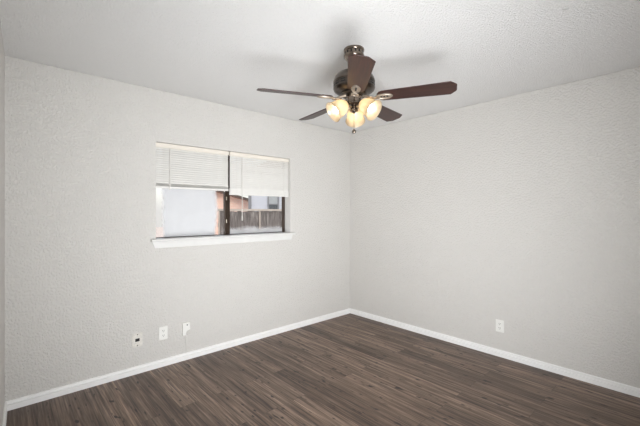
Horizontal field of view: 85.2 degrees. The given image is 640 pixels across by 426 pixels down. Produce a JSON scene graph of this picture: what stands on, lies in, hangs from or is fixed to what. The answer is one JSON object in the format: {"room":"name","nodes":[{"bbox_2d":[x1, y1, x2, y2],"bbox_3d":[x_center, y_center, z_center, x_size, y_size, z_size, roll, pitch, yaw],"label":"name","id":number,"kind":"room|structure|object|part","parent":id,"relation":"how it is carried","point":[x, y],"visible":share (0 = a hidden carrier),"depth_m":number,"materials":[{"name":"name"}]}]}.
{"room":"empty bedroom","nodes":[
{"label":"empty bedroom","id":0,"kind":"room"},
{"bbox_2d":[0,21,4,425],"bbox_3d":[-1.097,0.143,1.041,0.120,2.440,3.426,0,0,-40],"label":"wall","id":1,"kind":"structure","parent":0,"point":[2,54],"depth_m":2.14,"materials":[{"name":"paint"}]},
{"bbox_2d":[2,402,6,425],"bbox_3d":[-1.047,1.331,1.086,0.014,0.064,3.422,0,0,-40],"label":"baseboard","id":2,"kind":"structure","parent":1,"relation":"attached to","point":[5,404],"depth_m":2.25,"materials":[{"name":"white paint"}]},
{"bbox_2d":[5,56,349,401],"bbox_3d":[-0.972,0.143,3.572,3.817,2.440,0.160,0,0,-42],"label":"wall","id":3,"kind":"structure","parent":0,"point":[84,274],"depth_m":2.88,"materials":[{"name":"paint"}]},
{"bbox_2d":[132,332,141,347],"bbox_3d":[-1.543,1.080,2.940,0.078,0.114,0.008,0,0,-42],"label":"wall jack","id":4,"kind":"object","parent":3,"relation":"attached to","point":[136,338],"visible":1,"depth_m":2.94,"materials":[{"name":"white plastic"}]},
{"bbox_2d":[159,326,167,340],"bbox_3d":[-1.387,1.071,3.082,0.074,0.116,0.008,0,0,-42],"label":"wall outlet","id":5,"kind":"object","parent":3,"relation":"attached to","point":[163,331],"visible":1,"depth_m":3.08,"materials":[{"name":"white plastic"}]},
{"bbox_2d":[6,308,349,410],"bbox_3d":[-0.872,1.331,3.545,3.467,0.064,0.014,0,0,-42],"label":"baseboard","id":6,"kind":"structure","parent":3,"relation":"attached to","point":[70,388],"depth_m":3.01,"materials":[{"name":"white paint"}]},
{"bbox_2d":[182,321,189,343],"bbox_3d":[-1.234,1.157,3.211,0.069,0.284,0.021,0,0,-42],"label":"phone jack","id":7,"kind":"object","parent":3,"relation":"attached to","point":[185,325],"visible":1,"depth_m":3.20,"materials":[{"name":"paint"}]},
{"bbox_2d":[150,150,294,247],"bbox_3d":[-0.926,-0.152,3.574,1.556,0.936,0.198,0,0,-42],"label":"window","id":8,"kind":"structure","parent":3,"relation":"in","point":[189,216],"depth_m":3.41,"materials":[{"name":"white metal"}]},
{"bbox_3d":[-1.246,-0.180,3.381,0.690,0.820,0.004,0,0,-42],"label":"pane","id":9,"kind":"part","parent":8,"relation":"part of","materials":[{"name":"clear glass"}]},
{"bbox_2d":[156,142,228,191],"bbox_3d":[-1.193,-0.409,3.307,0.705,0.417,0.048,0,0,-42],"label":"window blind","id":10,"kind":"object","parent":8,"relation":"attached to","point":[166,164],"visible":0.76,"depth_m":3.29,"materials":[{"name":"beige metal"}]},
{"bbox_3d":[-1.198,-0.224,3.313,0.701,0.017,0.026,0,0,-42],"label":"rail","id":11,"kind":"part","parent":10,"relation":"part of","materials":[{"name":"white plastic"}]},
{"bbox_3d":[-1.198,-0.599,3.313,0.705,0.038,0.032,0,0,-42],"label":"head rail","id":12,"kind":"part","parent":10,"relation":"part of","materials":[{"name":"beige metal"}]},
{"bbox_3d":[-0.961,-0.394,3.499,0.011,0.381,0.011,0,0,25],"label":"lift cord","id":13,"kind":"part","parent":10,"relation":"part of","materials":[{"name":"white fabric"}]},
{"bbox_3d":[-0.911,0.247,3.557,1.556,0.022,0.153,0,0,-42],"label":"sill","id":14,"kind":"part","parent":8,"relation":"part of","materials":[{"name":"white paint"}]},
{"bbox_3d":[-0.706,-0.180,3.887,0.690,0.820,0.004,0,0,-42],"label":"pane","id":15,"kind":"part","parent":8,"relation":"part of","materials":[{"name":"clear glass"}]},
{"bbox_2d":[229,152,288,220],"bbox_3d":[-0.645,-0.265,3.804,0.747,0.707,0.048,0,0,-42],"label":"window blind","id":16,"kind":"object","parent":8,"relation":"attached to","point":[272,180],"visible":0.98,"depth_m":3.78,"materials":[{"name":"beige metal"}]},
{"bbox_3d":[-0.650,-0.186,3.810,0.743,0.017,0.026,0,0,-42],"label":"rail","id":17,"kind":"part","parent":16,"relation":"part of","materials":[{"name":"white plastic"}]},
{"bbox_3d":[-0.650,-0.599,3.810,0.747,0.038,0.032,0,0,-42],"label":"head rail","id":18,"kind":"part","parent":16,"relation":"part of","materials":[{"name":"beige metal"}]},
{"bbox_2d":[0,0,639,132],"bbox_3d":[0.245,-1.137,2.232,3.977,0.120,3.780,0,0,-42],"label":"ceiling","id":19,"kind":"structure","parent":0,"point":[217,51],"depth_m":2.23,"materials":[{"name":"white paint"}]},
{"bbox_2d":[257,45,456,132],"bbox_3d":[0.223,-0.800,2.340,1.212,0.553,1.206,0,0,-42],"label":"ceiling fan","id":20,"kind":"object","parent":19,"relation":"hanging from","point":[355,83],"visible":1,"depth_m":2.21,"materials":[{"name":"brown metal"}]},
{"bbox_3d":[-0.152,-0.750,2.194,0.485,0.006,0.138,0,13,-16],"label":"blade","id":21,"kind":"part","parent":20,"relation":"part of","materials":[{"name":"brown wood"}]},
{"bbox_3d":[0.005,-0.750,2.628,0.138,0.006,0.485,-16,9,-33],"label":"blade","id":22,"kind":"part","parent":20,"relation":"part of","materials":[{"name":"brown wood"}]},
{"bbox_3d":[0.127,-0.677,2.265,0.116,0.139,0.139,-36,12,-17],"label":"lamp shade","id":23,"kind":"part","parent":20,"relation":"part of","materials":[{"name":"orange glass"}]},
{"bbox_3d":[0.241,-0.677,2.407,0.139,0.139,0.116,0,-34,9],"label":"lamp shade","id":24,"kind":"part","parent":20,"relation":"part of","materials":[{"name":"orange glass"}]},
{"bbox_3d":[0.212,-0.750,1.911,0.138,0.006,0.485,13,0,2],"label":"blade","id":25,"kind":"part","parent":20,"relation":"part of","materials":[{"name":"brown wood"}]},
{"bbox_3d":[0.306,-0.677,2.237,0.116,0.139,0.139,41,24,31],"label":"lamp shade","id":26,"kind":"part","parent":20,"relation":"part of","materials":[{"name":"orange glass"}]},
{"bbox_3d":[0.466,-0.750,2.613,0.138,0.006,0.485,-16,-10,37],"label":"blade","id":27,"kind":"part","parent":20,"relation":"part of","materials":[{"name":"brown wood"}]},
{"bbox_3d":[0.594,-0.750,2.169,0.485,0.006,0.138,0,-13,20],"label":"blade","id":28,"kind":"part","parent":20,"relation":"part of","materials":[{"name":"brown wood"}]},
{"bbox_2d":[6,313,639,425],"bbox_3d":[0.245,1.423,2.232,3.977,0.120,3.780,0,0,-42],"label":"floor","id":29,"kind":"structure","parent":0,"point":[349,369],"depth_m":2.62,"materials":[{"name":"brown laminate"}]},
{"bbox_2d":[350,66,639,387],"bbox_3d":[1.641,0.143,3.445,0.120,2.440,3.540,0,0,-42],"label":"wall","id":30,"kind":"structure","parent":0,"point":[522,210],"depth_m":3.19,"materials":[{"name":"paint"}]},
{"bbox_2d":[350,308,639,397],"bbox_3d":[1.551,1.331,3.444,0.014,0.064,3.420,0,0,-42],"label":"baseboard","id":31,"kind":"structure","parent":30,"relation":"attached to","point":[630,390],"depth_m":3.18,"materials":[{"name":"white paint"}]},
{"bbox_2d":[496,319,503,332],"bbox_3d":[1.698,1.075,3.286,0.008,0.116,0.074,0,0,-42],"label":"wall outlet","id":32,"kind":"object","parent":30,"relation":"attached to","point":[499,323],"visible":1,"depth_m":3.28,"materials":[{"name":"white plastic"}]},
{"label":"outside","id":33,"kind":"structure","parent":0,"visible":0},
{"bbox_2d":[156,227,163,236],"bbox_3d":[-12.925,2.013,23.122,55.000,0.100,44.820,0,0,-42],"label":"ground","id":34,"kind":"structure","parent":33,"point":[159,230],"depth_m":34.52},
{"bbox_2d":[215,191,247,234],"bbox_3d":[-5.004,0.485,16.159,3.470,2.955,2.880,0,0,-42],"label":"brick house","id":35,"kind":"structure","parent":34,"relation":"on","point":[235,200],"depth_m":15.54,"materials":[{"name":"brick"}]},
{"bbox_2d":[217,209,281,233],"bbox_3d":[-0.892,0.910,9.627,4.120,1.985,0.090,0,0,-42],"label":"fence","id":36,"kind":"object","parent":34,"relation":"on","point":[253,219],"visible":0.1,"depth_m":8.86,"materials":[{"name":"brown wood"}]},
{"bbox_3d":[-2.388,0.935,8.241,0.028,1.935,0.022,0,0,-42],"label":"post","id":37,"kind":"part","parent":36,"relation":"part of","materials":[{"name":"beige wood"}]},
{"bbox_3d":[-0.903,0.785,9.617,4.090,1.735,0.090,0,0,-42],"label":"rail","id":38,"kind":"part","parent":36,"relation":"part of","materials":[{"name":"beige wood"}]},
{"bbox_2d":[248,161,281,208],"bbox_3d":[-1.026,-0.137,13.442,3.800,4.200,3.600,0,0,-10],"label":"house","id":39,"kind":"structure","parent":34,"relation":"on","point":[254,202],"depth_m":11.77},
{"bbox_3d":[-1.585,-0.662,11.802,0.284,0.750,0.008,0,0,-10],"label":"pane","id":40,"kind":"part","parent":39,"relation":"part of","materials":[{"name":"grey glass"}]},
{"bbox_3d":[-1.586,-0.172,11.808,0.284,0.170,0.008,0,0,-10],"label":"pane","id":41,"kind":"part","parent":39,"relation":"part of","materials":[{"name":"grey glass"}]}
]}

